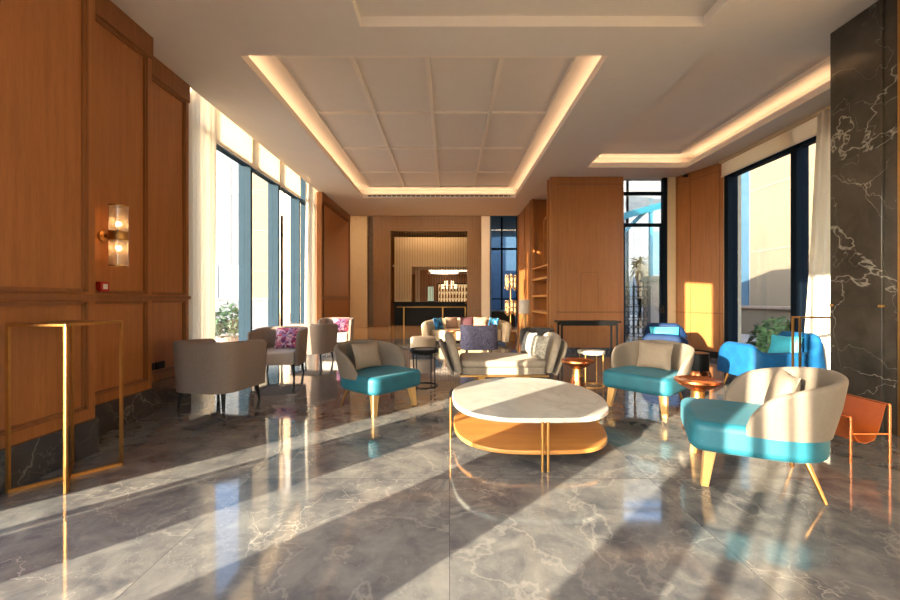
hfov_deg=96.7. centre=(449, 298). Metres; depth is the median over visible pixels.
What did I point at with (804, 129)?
roller blind
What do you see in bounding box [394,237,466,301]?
wall
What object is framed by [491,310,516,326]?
reception desk
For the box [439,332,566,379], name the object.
chaise
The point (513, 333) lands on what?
floor lamp
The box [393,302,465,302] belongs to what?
countertop
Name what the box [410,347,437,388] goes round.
side table
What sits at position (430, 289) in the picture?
tall cabinet
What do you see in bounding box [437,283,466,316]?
shelf
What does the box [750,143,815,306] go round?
building
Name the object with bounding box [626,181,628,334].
wall
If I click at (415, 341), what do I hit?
pouf
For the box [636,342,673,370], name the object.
cushion
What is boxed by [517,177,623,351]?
wall
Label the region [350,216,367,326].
wall
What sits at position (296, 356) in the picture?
tub chair
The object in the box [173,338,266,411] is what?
tub chair
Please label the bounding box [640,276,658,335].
gate pillar
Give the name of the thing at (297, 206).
window
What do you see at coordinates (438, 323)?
cushion
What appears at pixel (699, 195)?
wall
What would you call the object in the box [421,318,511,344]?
sofa
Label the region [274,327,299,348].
cushion
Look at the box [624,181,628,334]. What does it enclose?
wall
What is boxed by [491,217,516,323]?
window
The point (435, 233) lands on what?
curtain
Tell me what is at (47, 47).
wall
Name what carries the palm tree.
on the ground
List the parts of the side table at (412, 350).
leg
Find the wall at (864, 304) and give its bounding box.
[829,0,899,436]
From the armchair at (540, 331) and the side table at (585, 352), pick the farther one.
the armchair at (540, 331)
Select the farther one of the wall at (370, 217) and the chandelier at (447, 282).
the chandelier at (447, 282)
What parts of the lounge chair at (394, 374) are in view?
leg, backrest, leg, seat, leg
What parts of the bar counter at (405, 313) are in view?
post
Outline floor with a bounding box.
[0,318,899,599]
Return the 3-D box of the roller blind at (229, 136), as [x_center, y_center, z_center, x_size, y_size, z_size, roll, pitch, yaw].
[-3.956,-3.042,8.590,0.070,0.784,4.020,0,0,0]
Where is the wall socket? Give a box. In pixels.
[152,361,164,370]
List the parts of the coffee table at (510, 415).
leg, leg, leg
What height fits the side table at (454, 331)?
0.500 m
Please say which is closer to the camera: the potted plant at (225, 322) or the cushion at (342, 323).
the cushion at (342, 323)
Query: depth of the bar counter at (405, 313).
20.00 m
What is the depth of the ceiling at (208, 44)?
4.95 m
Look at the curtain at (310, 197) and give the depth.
10.90 m
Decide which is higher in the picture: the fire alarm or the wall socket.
the fire alarm
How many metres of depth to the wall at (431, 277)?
27.90 m
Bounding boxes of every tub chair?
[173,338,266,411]
[247,326,307,378]
[288,323,337,364]
[318,317,353,341]
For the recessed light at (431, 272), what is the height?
0.030 m
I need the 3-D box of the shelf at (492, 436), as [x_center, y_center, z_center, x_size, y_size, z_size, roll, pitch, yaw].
[0.749,1.218,3.940,1.410,0.035,1.566,0,0,0]
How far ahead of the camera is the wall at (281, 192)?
14.70 m
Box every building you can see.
[215,150,238,297]
[252,173,267,297]
[491,181,660,314]
[741,171,749,305]
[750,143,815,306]
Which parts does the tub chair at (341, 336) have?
seat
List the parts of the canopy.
post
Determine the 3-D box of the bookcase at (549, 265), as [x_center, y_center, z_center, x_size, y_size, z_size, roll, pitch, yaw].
[2.790,-0.855,11.195,0.510,4.410,2.310,0,0,0]
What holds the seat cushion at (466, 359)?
on the chaise
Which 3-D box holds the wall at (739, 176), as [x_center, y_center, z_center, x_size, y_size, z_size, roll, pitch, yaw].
[6.320,-1.055,9.075,0.360,4.810,0.350,0,0,0]
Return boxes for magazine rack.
[835,393,890,463]
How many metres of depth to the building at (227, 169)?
44.00 m
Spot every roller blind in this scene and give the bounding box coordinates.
[216,109,299,198]
[719,105,829,176]
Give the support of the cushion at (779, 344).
on the loveseat at (735, 358)
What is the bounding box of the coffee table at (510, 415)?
[450,377,608,471]
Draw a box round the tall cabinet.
[428,287,433,301]
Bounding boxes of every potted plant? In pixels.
[215,302,238,341]
[746,316,790,352]
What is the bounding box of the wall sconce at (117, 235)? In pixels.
[98,204,129,266]
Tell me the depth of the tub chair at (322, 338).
8.13 m
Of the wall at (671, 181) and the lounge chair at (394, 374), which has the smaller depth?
the lounge chair at (394, 374)
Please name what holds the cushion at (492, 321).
on the sofa at (504, 327)
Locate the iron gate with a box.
[625,281,650,337]
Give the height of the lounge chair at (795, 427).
0.836 m
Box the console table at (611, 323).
[554,320,620,358]
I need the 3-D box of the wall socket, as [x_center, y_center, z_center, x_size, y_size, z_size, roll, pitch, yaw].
[-3.738,0.859,5.136,0.014,0.091,0.212,0,0,0]
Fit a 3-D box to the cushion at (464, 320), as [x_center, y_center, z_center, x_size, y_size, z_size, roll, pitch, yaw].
[0.550,0.750,12.480,0.420,0.351,0.165,0,0,0]
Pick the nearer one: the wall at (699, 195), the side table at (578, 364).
the side table at (578, 364)
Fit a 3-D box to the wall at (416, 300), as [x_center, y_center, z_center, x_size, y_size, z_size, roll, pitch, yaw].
[-1.875,-0.175,23.750,0.250,3.050,0.300,0,0,0]
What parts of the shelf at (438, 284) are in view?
display panel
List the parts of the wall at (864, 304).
brass trim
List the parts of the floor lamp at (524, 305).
leg, lamp shade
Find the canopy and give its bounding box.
[624,202,660,275]
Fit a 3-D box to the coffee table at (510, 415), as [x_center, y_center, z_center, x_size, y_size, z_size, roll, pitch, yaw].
[0.733,1.143,3.932,1.458,0.415,1.647,0,0,0]
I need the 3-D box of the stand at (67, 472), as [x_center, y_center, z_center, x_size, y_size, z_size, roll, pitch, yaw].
[-2.860,0.762,3.010,0.419,1.175,0.489,0,0,0]
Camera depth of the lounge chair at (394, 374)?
4.82 m
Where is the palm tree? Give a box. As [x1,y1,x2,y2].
[630,256,647,327]
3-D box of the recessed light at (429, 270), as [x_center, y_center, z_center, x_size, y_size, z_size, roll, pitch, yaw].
[0.100,-1.675,24.060,2.600,0.030,0.120,0,0,0]
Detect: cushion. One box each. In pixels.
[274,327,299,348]
[333,318,348,331]
[351,341,381,369]
[433,317,443,329]
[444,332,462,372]
[445,317,457,328]
[460,317,472,324]
[460,353,546,366]
[474,317,486,324]
[488,318,498,326]
[521,331,536,352]
[528,334,549,359]
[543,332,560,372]
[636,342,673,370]
[650,327,678,334]
[764,368,800,402]
[768,335,803,352]
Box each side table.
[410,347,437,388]
[447,330,460,348]
[561,358,593,387]
[577,349,604,388]
[674,375,722,429]
[690,351,711,376]
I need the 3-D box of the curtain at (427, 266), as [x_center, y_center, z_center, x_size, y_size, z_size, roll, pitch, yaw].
[-1.415,-1.556,19.400,0.727,3.199,0.024,0,0,0]
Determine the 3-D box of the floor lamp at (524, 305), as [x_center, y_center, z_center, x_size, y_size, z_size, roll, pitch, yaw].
[2.033,0.692,10.708,0.408,1.323,0.384,0,0,0]
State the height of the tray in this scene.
0.020 m
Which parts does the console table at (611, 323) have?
leg, leg, leg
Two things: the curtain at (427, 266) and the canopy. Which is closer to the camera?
the canopy
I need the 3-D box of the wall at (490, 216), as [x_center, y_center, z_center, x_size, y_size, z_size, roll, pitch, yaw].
[1.950,-1.500,23.550,0.100,5.700,9.100,0,0,0]
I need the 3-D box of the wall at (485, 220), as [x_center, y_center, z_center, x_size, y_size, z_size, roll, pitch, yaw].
[1.710,-1.500,18.850,0.380,5.700,0.300,0,0,0]
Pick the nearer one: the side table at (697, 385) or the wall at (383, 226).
the side table at (697, 385)
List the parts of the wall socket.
socket plate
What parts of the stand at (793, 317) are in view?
leg, leg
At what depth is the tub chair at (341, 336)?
10.24 m
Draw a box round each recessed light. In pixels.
[429,270,466,270]
[431,272,457,273]
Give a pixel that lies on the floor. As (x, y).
(291, 492)
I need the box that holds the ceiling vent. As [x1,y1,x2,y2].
[367,195,509,195]
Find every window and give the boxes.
[216,143,305,340]
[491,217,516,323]
[724,136,815,342]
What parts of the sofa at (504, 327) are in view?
seat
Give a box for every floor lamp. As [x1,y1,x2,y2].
[505,274,515,340]
[517,300,529,347]
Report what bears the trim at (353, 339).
attached to the wall at (333, 298)
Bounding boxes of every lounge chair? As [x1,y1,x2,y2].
[334,340,420,417]
[603,340,694,418]
[681,367,848,504]
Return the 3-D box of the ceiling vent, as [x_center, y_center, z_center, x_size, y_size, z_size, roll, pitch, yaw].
[-0.325,-3.120,12.139,4.350,0.040,0.021,0,0,0]
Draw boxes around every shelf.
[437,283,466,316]
[454,411,606,454]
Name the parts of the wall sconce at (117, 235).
wall plate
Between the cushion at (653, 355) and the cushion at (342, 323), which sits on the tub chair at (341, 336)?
the cushion at (342, 323)
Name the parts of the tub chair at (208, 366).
leg, leg, leg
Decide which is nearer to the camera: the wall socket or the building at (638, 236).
the wall socket
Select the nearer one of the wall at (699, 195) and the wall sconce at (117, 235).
the wall sconce at (117, 235)
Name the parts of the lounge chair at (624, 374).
leg, seat, backrest, leg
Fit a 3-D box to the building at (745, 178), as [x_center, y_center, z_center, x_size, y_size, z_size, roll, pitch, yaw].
[16.770,-6.580,22.200,2.460,16.140,3.200,0,0,0]
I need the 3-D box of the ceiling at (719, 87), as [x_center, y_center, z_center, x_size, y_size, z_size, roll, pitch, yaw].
[1.150,-3.369,4.400,11.100,0.381,20.800,0,0,0]
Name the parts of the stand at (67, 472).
leg, leg, leg, leg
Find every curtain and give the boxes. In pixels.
[189,88,215,339]
[305,182,315,323]
[394,233,404,299]
[412,233,427,299]
[435,233,450,299]
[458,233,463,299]
[804,109,829,369]
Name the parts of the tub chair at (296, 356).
seat, leg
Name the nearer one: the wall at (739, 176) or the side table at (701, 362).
the side table at (701, 362)
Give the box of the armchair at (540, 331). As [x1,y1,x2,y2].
[520,327,553,352]
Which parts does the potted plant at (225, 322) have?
pot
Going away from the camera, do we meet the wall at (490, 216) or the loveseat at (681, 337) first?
the loveseat at (681, 337)
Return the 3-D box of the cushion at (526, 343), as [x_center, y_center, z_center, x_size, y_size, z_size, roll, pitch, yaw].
[1.350,0.740,6.780,0.177,0.344,0.400,0,0,-13]
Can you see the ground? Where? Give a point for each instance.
(744, 337)
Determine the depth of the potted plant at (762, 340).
9.00 m
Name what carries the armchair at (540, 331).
on the floor
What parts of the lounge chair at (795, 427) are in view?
leg, leg, seat, backrest, leg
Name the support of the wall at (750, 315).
on the ground
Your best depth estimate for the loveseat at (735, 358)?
5.83 m
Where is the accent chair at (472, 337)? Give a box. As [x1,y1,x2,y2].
[460,324,496,352]
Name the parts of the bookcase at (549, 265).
shelf, shelf, shelf, shelf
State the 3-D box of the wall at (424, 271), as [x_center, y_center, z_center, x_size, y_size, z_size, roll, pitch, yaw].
[-1.525,-0.175,24.050,0.450,3.050,0.300,0,0,0]
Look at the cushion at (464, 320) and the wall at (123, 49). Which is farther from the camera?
the cushion at (464, 320)
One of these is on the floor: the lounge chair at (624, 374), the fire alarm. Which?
the lounge chair at (624, 374)
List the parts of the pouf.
seat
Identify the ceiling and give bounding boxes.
[111,0,877,236]
[249,0,829,193]
[393,265,466,273]
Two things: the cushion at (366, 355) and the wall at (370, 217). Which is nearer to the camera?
the cushion at (366, 355)
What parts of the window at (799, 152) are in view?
rail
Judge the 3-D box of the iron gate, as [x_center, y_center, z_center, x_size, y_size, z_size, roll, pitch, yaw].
[6.455,0.415,14.200,1.370,2.050,0.060,0,0,0]
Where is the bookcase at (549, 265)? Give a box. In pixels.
[531,177,555,332]
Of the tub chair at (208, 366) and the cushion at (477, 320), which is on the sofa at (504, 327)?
the cushion at (477, 320)
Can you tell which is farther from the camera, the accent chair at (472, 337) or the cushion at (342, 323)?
the cushion at (342, 323)
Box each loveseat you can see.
[642,323,688,344]
[717,331,825,383]
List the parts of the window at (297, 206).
rail, frame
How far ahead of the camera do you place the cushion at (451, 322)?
12.34 m
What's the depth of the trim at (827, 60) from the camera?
7.29 m
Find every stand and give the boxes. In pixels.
[5,320,122,493]
[791,316,829,366]
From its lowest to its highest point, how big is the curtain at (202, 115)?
4.770 m
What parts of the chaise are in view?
seat, frame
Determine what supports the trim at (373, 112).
attached to the ceiling at (719, 87)
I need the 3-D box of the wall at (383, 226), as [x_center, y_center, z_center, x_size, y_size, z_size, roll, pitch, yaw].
[-1.029,-1.500,19.120,5.142,5.700,0.360,0,0,0]
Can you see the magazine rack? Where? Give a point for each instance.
(861, 418)
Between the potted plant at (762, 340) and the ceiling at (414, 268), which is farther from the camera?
the ceiling at (414, 268)
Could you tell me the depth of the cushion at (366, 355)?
5.07 m
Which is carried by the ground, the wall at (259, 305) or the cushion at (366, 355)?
the wall at (259, 305)
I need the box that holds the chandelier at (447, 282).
[442,281,456,288]
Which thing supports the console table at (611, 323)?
on the floor
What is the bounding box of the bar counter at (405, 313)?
[393,302,465,325]
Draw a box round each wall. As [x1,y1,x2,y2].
[0,0,98,494]
[95,0,154,434]
[152,56,190,404]
[215,298,267,333]
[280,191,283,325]
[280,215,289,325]
[316,192,350,323]
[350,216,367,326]
[368,236,466,317]
[369,216,372,326]
[373,216,480,326]
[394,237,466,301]
[415,270,419,301]
[420,270,427,301]
[481,216,489,317]
[490,216,490,317]
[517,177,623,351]
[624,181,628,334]
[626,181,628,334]
[667,177,675,322]
[675,163,722,357]
[723,175,740,343]
[741,305,790,334]
[829,0,899,436]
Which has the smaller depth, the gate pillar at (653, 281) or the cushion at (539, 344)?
the cushion at (539, 344)
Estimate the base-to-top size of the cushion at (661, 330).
0.322 m
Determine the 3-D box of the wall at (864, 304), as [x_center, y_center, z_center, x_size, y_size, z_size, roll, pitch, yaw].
[5.346,-0.855,4.260,1.908,4.410,0.730,0,0,0]
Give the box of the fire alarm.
[96,281,108,291]
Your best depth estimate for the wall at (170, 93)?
5.34 m
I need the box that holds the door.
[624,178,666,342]
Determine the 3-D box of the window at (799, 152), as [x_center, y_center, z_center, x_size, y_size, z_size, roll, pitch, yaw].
[6.220,-1.050,6.915,0.220,4.800,3.950,0,0,0]
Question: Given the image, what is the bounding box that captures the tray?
[414,348,433,349]
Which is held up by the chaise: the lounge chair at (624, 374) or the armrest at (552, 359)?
the armrest at (552, 359)
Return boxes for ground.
[215,315,766,347]
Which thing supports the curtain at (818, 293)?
hanging from the ceiling at (208, 44)
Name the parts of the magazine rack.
post, rail, post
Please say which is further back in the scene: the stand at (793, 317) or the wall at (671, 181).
the wall at (671, 181)
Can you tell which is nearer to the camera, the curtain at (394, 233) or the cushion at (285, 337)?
the cushion at (285, 337)
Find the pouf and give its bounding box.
[410,336,435,354]
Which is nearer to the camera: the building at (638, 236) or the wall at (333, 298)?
the wall at (333, 298)
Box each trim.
[273,56,579,187]
[353,339,519,339]
[601,56,829,153]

